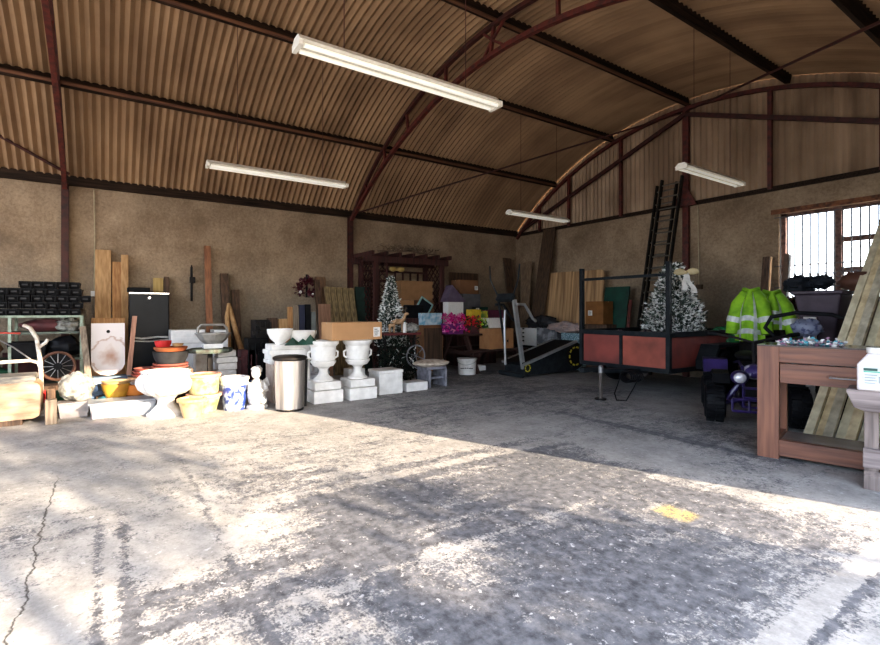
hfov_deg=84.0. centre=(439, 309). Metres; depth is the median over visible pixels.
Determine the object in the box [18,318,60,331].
sheet
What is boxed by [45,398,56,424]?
stub
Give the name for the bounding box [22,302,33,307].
trough
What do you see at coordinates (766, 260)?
leaning post
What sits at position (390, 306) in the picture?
tree
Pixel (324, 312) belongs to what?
board
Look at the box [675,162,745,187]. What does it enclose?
fluorescent light
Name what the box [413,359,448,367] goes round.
seat
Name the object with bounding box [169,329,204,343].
block
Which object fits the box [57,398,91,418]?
plastic tub
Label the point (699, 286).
light switch
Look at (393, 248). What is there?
garland
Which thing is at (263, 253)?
wall
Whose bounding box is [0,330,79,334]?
shelf
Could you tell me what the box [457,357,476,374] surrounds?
bucket
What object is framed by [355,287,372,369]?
board
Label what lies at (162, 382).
bowl
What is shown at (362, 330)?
cardboard box
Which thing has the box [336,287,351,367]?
board
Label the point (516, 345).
cardboard box
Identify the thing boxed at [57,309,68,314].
trough
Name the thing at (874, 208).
window
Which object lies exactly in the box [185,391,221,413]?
glazed pot
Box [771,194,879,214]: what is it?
trim
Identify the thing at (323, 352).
bowl
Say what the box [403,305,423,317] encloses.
tool case
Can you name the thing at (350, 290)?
board
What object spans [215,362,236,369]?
slab
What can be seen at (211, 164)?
fluorescent light
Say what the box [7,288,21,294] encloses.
trough
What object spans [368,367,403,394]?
stone planter
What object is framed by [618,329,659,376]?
load
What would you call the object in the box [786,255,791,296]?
leaning post
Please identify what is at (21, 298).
trough
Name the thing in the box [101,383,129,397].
pot
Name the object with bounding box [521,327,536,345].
cardboard box
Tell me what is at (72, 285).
trough
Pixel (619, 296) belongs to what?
board
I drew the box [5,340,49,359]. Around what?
tub
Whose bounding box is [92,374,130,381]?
storage box
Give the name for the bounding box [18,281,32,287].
trough
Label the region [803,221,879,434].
plank
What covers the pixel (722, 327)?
sheet
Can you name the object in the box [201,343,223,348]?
dish
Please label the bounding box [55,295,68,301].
trough
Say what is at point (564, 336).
cardboard box
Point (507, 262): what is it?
board
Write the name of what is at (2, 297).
trough
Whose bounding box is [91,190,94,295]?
light switch
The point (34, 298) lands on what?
trough
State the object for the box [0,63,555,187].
trim
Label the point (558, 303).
plywood sheet
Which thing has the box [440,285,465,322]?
dollhouse
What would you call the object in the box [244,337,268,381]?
cabinet
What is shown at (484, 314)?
cardboard box
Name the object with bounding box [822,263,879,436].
plank
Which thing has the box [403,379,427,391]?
stone slab
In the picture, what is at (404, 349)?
tinsel garland
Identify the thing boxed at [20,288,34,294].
trough
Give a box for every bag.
[58,371,94,400]
[89,381,103,408]
[407,323,418,332]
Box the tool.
[190,265,194,300]
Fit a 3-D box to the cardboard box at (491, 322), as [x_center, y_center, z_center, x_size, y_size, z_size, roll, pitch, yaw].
[1.090,0.313,10.044,0.430,0.303,0.250,0,0,-34]
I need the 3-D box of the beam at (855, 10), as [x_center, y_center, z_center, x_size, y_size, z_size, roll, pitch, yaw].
[0.464,-2.925,2.307,13.970,0.148,0.125,0,0,-34]
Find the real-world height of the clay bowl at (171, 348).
0.055 m
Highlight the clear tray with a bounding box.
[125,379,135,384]
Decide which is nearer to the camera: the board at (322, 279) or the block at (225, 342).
the block at (225, 342)
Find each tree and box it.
[374,275,407,356]
[640,262,708,331]
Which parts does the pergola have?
post, lattice panel, post, post, lattice panel, post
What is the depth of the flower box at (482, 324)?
9.79 m
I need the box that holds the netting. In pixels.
[776,336,847,345]
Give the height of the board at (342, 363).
1.647 m
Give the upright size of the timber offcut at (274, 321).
1.077 m
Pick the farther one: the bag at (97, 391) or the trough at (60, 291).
the trough at (60, 291)
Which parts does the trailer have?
corner post, stand plate, panel, cross rail, panel, frame, corner post, panel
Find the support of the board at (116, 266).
on the floor
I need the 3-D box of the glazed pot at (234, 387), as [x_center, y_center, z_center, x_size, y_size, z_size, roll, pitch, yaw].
[-2.491,1.002,5.927,0.340,0.395,0.340,0,0,-34]
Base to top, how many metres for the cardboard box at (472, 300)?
0.460 m
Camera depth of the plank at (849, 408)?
4.44 m
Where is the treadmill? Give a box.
[489,264,581,377]
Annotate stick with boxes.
[626,300,631,326]
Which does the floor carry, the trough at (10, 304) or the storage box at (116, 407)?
the storage box at (116, 407)
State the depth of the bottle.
7.82 m
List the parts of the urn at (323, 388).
stem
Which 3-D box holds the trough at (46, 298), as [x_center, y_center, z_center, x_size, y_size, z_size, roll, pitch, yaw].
[-5.253,-0.152,6.601,0.125,0.084,0.432,0,0,-34]
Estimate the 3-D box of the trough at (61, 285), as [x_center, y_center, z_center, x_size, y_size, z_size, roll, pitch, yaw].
[-5.143,-0.330,6.676,0.125,0.084,0.432,0,0,-35]
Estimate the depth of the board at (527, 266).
11.82 m
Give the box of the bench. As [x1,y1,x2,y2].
[846,385,879,491]
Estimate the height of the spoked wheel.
0.386 m
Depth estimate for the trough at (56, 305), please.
6.46 m
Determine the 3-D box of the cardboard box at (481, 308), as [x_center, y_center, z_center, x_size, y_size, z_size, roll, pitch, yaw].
[0.802,0.196,10.944,0.456,0.527,0.300,0,0,-34]
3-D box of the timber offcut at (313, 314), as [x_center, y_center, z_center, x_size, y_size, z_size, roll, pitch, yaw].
[-2.097,0.617,8.100,0.077,1.170,0.130,0,0,-34]
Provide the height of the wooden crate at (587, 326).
0.915 m
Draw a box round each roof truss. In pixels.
[41,0,68,336]
[347,0,627,287]
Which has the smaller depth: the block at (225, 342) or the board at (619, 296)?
the block at (225, 342)
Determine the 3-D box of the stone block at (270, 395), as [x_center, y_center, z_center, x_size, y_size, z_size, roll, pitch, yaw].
[-2.082,0.950,6.511,0.380,0.500,0.340,0,0,-34]
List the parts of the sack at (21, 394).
frame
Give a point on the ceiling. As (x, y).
(152, 48)
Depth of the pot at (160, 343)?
6.35 m
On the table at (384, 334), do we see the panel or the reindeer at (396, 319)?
the reindeer at (396, 319)
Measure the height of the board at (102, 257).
2.133 m
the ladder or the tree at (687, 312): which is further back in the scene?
the ladder
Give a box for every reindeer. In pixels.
[388,315,397,332]
[391,308,408,331]
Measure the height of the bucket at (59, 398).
0.240 m
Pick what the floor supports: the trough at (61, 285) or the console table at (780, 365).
the console table at (780, 365)
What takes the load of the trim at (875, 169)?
attached to the wall at (736, 148)
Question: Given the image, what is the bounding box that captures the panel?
[91,323,124,375]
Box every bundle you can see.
[547,321,578,332]
[837,271,869,290]
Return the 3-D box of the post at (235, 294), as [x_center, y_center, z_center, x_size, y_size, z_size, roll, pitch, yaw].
[-3.546,0.423,8.539,0.133,1.566,0.368,0,0,-34]
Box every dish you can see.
[172,343,182,346]
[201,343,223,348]
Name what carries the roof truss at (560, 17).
on the floor
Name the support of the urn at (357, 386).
on the floor
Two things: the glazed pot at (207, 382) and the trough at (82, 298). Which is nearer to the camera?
the glazed pot at (207, 382)
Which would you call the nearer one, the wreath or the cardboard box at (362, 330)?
the cardboard box at (362, 330)
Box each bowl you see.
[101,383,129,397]
[126,385,142,395]
[135,368,193,396]
[153,346,187,351]
[267,328,292,343]
[290,330,316,341]
[309,339,338,366]
[343,339,372,364]
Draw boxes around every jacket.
[725,287,773,341]
[762,289,797,337]
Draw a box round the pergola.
[352,250,451,367]
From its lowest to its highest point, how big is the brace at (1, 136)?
0.921 m
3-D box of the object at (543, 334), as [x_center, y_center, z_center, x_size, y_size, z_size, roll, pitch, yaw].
[2.402,0.568,10.570,0.300,0.366,0.607,0,0,-34]
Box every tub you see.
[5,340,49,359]
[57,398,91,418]
[791,290,853,340]
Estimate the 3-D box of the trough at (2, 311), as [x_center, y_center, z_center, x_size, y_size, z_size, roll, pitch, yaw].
[-5.661,0.026,6.322,0.125,0.084,0.432,0,0,-35]
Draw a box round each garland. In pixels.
[362,243,438,255]
[373,335,420,380]
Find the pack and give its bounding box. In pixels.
[478,365,485,370]
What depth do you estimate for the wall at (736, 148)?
8.37 m
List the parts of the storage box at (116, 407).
lid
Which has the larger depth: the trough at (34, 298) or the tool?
the tool
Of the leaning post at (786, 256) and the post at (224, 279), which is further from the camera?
the post at (224, 279)
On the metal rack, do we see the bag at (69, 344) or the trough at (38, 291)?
the bag at (69, 344)
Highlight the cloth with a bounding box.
[285,335,315,345]
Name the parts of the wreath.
rod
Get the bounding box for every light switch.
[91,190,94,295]
[696,205,702,288]
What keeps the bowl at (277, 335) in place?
on the capital
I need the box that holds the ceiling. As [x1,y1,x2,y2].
[0,0,879,231]
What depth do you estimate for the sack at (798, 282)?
5.79 m
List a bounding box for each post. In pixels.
[164,277,169,329]
[220,273,231,346]
[231,290,241,374]
[314,280,321,335]
[760,256,769,290]
[768,257,771,290]
[781,253,789,295]
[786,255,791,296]
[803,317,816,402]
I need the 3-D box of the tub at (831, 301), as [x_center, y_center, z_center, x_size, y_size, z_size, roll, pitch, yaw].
[4.495,0.078,5.739,0.440,0.600,0.500,0,0,-34]
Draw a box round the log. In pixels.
[47,388,55,398]
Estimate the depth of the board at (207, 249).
8.30 m
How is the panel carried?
on the storage box at (119, 376)
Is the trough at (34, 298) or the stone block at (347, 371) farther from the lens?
the stone block at (347, 371)
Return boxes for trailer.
[579,261,738,400]
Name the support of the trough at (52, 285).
on the trough at (49, 291)
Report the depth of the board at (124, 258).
7.64 m
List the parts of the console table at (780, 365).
leg, rail, leg, drawer, rail, rail, handle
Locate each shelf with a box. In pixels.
[0,315,82,317]
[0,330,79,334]
[0,354,80,360]
[44,380,58,383]
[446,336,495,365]
[781,431,879,450]
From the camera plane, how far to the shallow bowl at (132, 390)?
5.86 m
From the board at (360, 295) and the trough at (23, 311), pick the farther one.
the board at (360, 295)
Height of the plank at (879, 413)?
3.052 m
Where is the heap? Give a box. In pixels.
[55,317,79,330]
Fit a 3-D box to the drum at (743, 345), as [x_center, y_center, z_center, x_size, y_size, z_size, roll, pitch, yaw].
[4.345,0.670,6.578,0.570,1.060,0.570,0,0,-34]
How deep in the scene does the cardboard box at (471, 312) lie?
10.02 m
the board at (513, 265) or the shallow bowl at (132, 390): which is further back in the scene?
the board at (513, 265)
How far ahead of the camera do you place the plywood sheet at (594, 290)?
10.29 m
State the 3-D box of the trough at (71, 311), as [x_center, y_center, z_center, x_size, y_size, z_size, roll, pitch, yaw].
[-5.027,0.026,6.755,0.125,0.084,0.432,0,0,-33]
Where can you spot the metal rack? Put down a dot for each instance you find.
(78, 356)
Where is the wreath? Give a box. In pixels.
[292,274,319,297]
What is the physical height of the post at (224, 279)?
1.844 m
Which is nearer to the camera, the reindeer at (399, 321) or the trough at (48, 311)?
the trough at (48, 311)
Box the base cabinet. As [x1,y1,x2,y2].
[416,325,442,370]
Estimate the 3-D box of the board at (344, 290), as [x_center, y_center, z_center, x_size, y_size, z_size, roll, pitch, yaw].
[-1.724,0.383,9.391,0.115,1.642,0.487,0,0,-39]
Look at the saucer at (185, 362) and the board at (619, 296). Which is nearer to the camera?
the saucer at (185, 362)
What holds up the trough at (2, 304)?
on the trough at (2, 311)
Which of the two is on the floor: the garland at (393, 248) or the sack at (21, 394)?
the sack at (21, 394)
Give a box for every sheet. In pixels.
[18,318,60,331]
[545,271,572,321]
[569,270,604,324]
[713,326,738,342]
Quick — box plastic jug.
[857,347,879,391]
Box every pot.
[154,340,171,346]
[176,396,206,418]
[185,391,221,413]
[189,371,220,394]
[219,375,249,410]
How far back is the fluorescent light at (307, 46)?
3.58 m
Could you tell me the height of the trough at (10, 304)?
0.084 m
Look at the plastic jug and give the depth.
3.25 m
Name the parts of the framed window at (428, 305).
pane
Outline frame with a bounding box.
[516,82,879,376]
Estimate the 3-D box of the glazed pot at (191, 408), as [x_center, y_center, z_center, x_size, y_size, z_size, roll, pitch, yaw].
[-2.781,1.093,5.484,0.310,0.215,0.310,0,0,-34]
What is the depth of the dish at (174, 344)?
6.47 m
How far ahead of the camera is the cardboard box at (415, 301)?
10.54 m
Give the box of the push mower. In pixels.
[763,311,848,419]
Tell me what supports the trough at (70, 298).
on the trough at (75, 305)
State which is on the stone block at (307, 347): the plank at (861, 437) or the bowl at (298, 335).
the bowl at (298, 335)
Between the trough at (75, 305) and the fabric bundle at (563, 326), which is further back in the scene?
the fabric bundle at (563, 326)
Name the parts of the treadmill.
pole arm, swing arm, handle, pole arm, handle, rail, rail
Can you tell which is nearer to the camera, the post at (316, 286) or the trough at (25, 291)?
the trough at (25, 291)
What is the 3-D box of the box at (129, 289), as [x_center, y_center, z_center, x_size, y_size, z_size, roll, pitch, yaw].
[-4.729,-0.314,7.670,0.300,0.070,0.240,0,0,-34]
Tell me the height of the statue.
0.522 m
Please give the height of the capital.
0.250 m
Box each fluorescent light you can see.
[205,27,348,188]
[292,0,502,111]
[505,126,569,222]
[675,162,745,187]
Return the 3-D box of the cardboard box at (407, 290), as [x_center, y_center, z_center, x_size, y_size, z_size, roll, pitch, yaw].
[-0.566,-0.415,10.516,0.800,0.405,0.300,0,0,-34]
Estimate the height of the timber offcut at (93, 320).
1.086 m
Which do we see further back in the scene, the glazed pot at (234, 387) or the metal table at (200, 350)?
the metal table at (200, 350)
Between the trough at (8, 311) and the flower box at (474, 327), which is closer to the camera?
the trough at (8, 311)
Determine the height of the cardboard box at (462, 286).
0.303 m
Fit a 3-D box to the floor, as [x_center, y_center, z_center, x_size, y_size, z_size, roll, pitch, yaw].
[-1.847,1.260,4.109,16.190,0.120,10.070,0,0,-34]
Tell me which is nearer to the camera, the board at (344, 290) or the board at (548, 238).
the board at (344, 290)
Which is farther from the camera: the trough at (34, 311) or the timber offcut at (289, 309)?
the timber offcut at (289, 309)
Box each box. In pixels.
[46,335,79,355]
[88,395,156,419]
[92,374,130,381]
[127,287,149,291]
[193,354,206,371]
[321,321,381,340]
[395,280,432,299]
[400,300,413,314]
[414,300,433,312]
[418,313,441,324]
[441,312,466,333]
[451,280,477,293]
[460,294,479,314]
[461,315,481,333]
[466,309,480,323]
[472,307,487,310]
[478,318,487,327]
[479,328,512,348]
[481,311,487,317]
[481,318,503,327]
[482,310,502,317]
[514,344,533,347]
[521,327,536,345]
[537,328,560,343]
[561,332,585,370]
[586,301,612,323]
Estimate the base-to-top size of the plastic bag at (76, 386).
0.356 m
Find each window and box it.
[417,296,432,312]
[781,201,879,297]
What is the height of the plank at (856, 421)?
3.112 m
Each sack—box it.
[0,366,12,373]
[0,372,42,426]
[525,314,558,327]
[782,274,835,295]
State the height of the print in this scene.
0.017 m
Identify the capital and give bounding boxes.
[263,343,305,363]
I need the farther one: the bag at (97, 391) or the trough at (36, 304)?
the trough at (36, 304)
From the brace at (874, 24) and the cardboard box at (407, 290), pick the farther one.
the cardboard box at (407, 290)
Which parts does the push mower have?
curved handle, motor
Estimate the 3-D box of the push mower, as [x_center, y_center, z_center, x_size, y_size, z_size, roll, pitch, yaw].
[4.088,0.604,5.460,0.817,1.191,0.357,0,0,30]
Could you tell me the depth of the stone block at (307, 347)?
6.59 m
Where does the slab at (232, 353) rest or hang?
on the slab at (216, 359)
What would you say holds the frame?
on the floor
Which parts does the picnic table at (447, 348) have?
leg, leg, leg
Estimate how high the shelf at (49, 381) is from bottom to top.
0.028 m
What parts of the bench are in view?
rail, leg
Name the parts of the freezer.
trim, door, door, handle, handle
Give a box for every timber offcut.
[91,318,124,375]
[266,318,277,342]
[278,319,287,342]
[287,307,292,340]
[292,306,298,329]
[298,305,304,329]
[305,304,311,364]
[311,312,315,339]
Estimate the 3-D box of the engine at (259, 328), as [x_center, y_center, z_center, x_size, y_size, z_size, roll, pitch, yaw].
[-2.733,0.284,7.428,0.285,0.268,0.311,0,0,-34]
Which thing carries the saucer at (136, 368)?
on the saucer
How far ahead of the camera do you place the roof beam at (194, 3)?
6.19 m
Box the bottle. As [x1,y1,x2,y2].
[403,321,406,332]
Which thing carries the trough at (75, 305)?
on the trough at (71, 311)
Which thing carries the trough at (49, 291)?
on the trough at (46, 298)
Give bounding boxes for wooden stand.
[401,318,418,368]
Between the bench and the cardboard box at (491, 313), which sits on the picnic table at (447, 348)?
the cardboard box at (491, 313)
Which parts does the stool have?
leg, leg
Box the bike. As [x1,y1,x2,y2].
[701,331,813,428]
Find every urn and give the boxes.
[307,339,342,403]
[340,339,376,400]
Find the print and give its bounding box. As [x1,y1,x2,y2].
[864,368,877,370]
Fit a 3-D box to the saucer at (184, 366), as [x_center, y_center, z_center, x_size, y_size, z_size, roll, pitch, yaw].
[-3.569,0.751,6.464,0.440,0.035,0.440,0,0,-34]
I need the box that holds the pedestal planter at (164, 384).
[135,368,193,418]
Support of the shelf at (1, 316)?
attached to the metal rack
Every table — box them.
[187,347,231,395]
[378,332,424,380]
[442,332,528,373]
[757,342,879,470]
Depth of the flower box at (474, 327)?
9.65 m
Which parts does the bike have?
suspension arm, frame, seat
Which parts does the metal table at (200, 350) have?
leg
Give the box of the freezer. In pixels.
[128,292,168,375]
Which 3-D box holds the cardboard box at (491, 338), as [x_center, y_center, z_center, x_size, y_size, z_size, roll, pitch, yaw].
[1.127,0.562,9.746,0.622,0.402,0.324,0,0,-34]
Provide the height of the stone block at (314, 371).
0.648 m
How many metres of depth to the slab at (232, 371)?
6.86 m
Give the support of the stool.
on the floor
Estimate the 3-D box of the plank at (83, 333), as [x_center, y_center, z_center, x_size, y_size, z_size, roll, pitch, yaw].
[-4.596,0.708,6.367,0.356,0.988,0.073,0,0,37]
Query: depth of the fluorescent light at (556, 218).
9.24 m
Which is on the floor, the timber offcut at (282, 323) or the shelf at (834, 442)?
the timber offcut at (282, 323)
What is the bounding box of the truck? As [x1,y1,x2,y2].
[0,324,49,415]
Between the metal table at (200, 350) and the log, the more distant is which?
the metal table at (200, 350)
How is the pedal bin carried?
on the floor
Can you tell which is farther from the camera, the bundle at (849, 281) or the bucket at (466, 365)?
the bucket at (466, 365)
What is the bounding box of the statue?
[246,365,269,409]
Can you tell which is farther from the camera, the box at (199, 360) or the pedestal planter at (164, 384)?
the box at (199, 360)
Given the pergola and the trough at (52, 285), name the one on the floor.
the pergola
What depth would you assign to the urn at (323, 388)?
6.34 m
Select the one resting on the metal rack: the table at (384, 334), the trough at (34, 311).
the trough at (34, 311)
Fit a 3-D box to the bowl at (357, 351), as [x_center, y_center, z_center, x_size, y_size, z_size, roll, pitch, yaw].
[-1.132,0.578,6.721,0.413,0.355,0.413,0,0,-34]
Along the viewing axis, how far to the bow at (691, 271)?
7.01 m
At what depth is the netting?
3.92 m
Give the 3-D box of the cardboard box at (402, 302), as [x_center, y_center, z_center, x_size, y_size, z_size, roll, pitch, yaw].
[-0.772,0.267,10.327,0.365,0.942,0.260,0,0,-34]
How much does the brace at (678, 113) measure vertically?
1.631 m
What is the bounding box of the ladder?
[637,175,683,374]
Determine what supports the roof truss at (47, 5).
on the floor
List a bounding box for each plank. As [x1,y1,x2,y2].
[79,326,91,376]
[126,316,136,374]
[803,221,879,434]
[815,243,879,435]
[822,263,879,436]
[835,300,879,438]
[845,327,879,440]
[858,422,863,441]
[879,413,879,443]
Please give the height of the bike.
0.965 m
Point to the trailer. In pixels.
(613, 352)
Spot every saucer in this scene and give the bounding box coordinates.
[101,379,130,384]
[133,366,151,370]
[151,364,188,368]
[153,361,188,366]
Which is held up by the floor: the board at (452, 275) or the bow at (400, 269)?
the board at (452, 275)
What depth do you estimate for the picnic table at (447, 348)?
9.60 m
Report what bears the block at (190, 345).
on the block at (189, 359)
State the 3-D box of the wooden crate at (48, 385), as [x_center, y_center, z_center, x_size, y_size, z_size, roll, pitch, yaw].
[-4.904,1.075,6.278,0.560,0.250,0.280,0,0,-34]
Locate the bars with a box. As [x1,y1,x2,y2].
[774,203,879,302]
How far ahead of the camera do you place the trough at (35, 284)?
6.37 m
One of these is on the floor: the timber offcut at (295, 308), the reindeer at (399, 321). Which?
the timber offcut at (295, 308)
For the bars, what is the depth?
7.12 m
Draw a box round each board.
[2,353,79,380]
[95,249,110,317]
[112,262,120,317]
[121,255,127,373]
[153,278,162,291]
[204,246,212,331]
[225,303,243,348]
[315,277,325,338]
[318,304,332,375]
[324,287,340,374]
[330,287,345,374]
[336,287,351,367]
[342,288,352,366]
[348,288,363,367]
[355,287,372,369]
[449,272,478,293]
[503,258,516,343]
[512,260,519,312]
[519,261,531,327]
[532,228,556,316]
[604,286,629,327]
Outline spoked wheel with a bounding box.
[42,351,76,380]
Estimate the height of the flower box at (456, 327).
0.424 m
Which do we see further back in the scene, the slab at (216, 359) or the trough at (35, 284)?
the slab at (216, 359)
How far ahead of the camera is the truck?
5.51 m
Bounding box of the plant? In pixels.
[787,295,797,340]
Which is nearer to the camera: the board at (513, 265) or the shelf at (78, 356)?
the shelf at (78, 356)
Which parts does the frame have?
post, post, post, post, gusset plate, post, post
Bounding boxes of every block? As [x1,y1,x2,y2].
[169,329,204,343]
[170,342,203,349]
[186,353,192,367]
[210,329,227,344]
[266,363,274,402]
[302,345,309,379]
[310,365,329,378]
[344,367,364,376]
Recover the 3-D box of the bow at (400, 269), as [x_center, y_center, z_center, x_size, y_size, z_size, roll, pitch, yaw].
[-0.840,-0.802,9.594,0.344,0.106,0.069,0,0,-34]
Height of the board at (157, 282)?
1.725 m
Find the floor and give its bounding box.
[0,357,879,644]
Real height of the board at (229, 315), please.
1.345 m
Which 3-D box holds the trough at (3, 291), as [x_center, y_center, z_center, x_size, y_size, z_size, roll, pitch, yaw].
[-5.653,-0.241,6.327,0.125,0.084,0.432,0,0,-35]
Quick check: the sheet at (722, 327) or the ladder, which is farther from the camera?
the ladder
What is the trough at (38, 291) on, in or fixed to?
on the trough at (34, 298)
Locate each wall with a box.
[0,178,515,369]
[516,73,879,377]
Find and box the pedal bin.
[273,354,307,411]
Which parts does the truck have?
red rod, stay rod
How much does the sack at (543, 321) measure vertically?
0.342 m
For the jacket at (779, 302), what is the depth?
6.15 m
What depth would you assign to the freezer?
7.53 m
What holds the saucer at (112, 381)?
on the pot at (118, 390)
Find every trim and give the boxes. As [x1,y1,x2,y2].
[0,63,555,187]
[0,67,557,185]
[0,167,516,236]
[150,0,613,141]
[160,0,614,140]
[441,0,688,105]
[515,167,879,236]
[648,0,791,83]
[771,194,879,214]
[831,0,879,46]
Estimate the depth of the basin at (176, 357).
6.31 m
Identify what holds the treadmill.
on the floor
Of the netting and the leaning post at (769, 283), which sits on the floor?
the leaning post at (769, 283)
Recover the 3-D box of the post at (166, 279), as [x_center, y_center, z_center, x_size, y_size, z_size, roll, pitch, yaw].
[-4.475,0.328,8.012,0.072,1.748,0.179,0,0,-34]
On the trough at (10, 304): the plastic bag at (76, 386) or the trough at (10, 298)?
the trough at (10, 298)
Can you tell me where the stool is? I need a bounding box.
[413,359,448,387]
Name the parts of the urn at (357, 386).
stem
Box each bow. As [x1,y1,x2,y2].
[389,266,404,271]
[674,268,698,292]
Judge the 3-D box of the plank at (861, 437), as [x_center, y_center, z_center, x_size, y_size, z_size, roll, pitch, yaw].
[4.923,-0.390,5.105,3.380,3.171,0.072,0,0,-36]
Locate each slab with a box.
[213,356,237,362]
[213,369,235,376]
[215,349,235,356]
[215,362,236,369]
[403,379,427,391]
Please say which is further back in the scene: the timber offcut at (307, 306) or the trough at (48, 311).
the timber offcut at (307, 306)
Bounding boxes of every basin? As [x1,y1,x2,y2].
[152,350,188,363]
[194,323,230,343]
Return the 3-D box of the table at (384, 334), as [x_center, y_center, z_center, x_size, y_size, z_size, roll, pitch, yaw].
[-0.662,0.779,7.954,0.743,0.829,0.432,0,0,-34]
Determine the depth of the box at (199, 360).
7.00 m
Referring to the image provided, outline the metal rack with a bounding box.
[0,315,83,383]
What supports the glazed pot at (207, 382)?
on the glazed pot at (210, 406)
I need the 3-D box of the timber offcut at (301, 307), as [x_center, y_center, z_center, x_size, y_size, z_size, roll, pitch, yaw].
[-2.257,0.559,7.991,0.092,1.285,0.130,0,0,-34]
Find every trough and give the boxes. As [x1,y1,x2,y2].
[0,288,9,294]
[0,295,7,301]
[0,302,9,307]
[0,309,5,314]
[5,295,18,301]
[6,309,20,314]
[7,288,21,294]
[8,302,21,307]
[17,295,31,301]
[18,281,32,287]
[19,309,33,314]
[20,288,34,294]
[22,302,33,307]
[31,281,43,287]
[31,295,43,301]
[32,309,45,314]
[33,288,46,294]
[34,302,46,307]
[43,295,56,301]
[44,282,57,288]
[45,309,58,314]
[46,288,57,294]
[47,302,60,308]
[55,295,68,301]
[56,282,68,288]
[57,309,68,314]
[58,289,70,295]
[59,302,71,308]
[67,295,79,301]
[68,282,80,288]
[69,309,82,314]
[70,289,83,295]
[72,302,83,308]
[79,296,91,301]
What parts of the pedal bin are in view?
lid, rail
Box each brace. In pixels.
[0,135,69,174]
[357,113,680,213]
[685,20,879,111]
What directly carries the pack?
on the floor
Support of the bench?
on the floor
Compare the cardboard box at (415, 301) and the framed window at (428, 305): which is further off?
the cardboard box at (415, 301)
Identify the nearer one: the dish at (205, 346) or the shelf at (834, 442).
the shelf at (834, 442)
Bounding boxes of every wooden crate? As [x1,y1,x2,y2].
[44,383,57,405]
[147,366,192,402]
[585,324,616,366]
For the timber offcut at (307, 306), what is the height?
1.294 m
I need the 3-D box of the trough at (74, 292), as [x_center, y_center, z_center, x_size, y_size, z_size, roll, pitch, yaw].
[-5.019,-0.241,6.761,0.125,0.084,0.432,0,0,-33]
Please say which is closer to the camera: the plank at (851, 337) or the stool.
the plank at (851, 337)
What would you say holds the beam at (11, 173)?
attached to the wall at (263, 253)

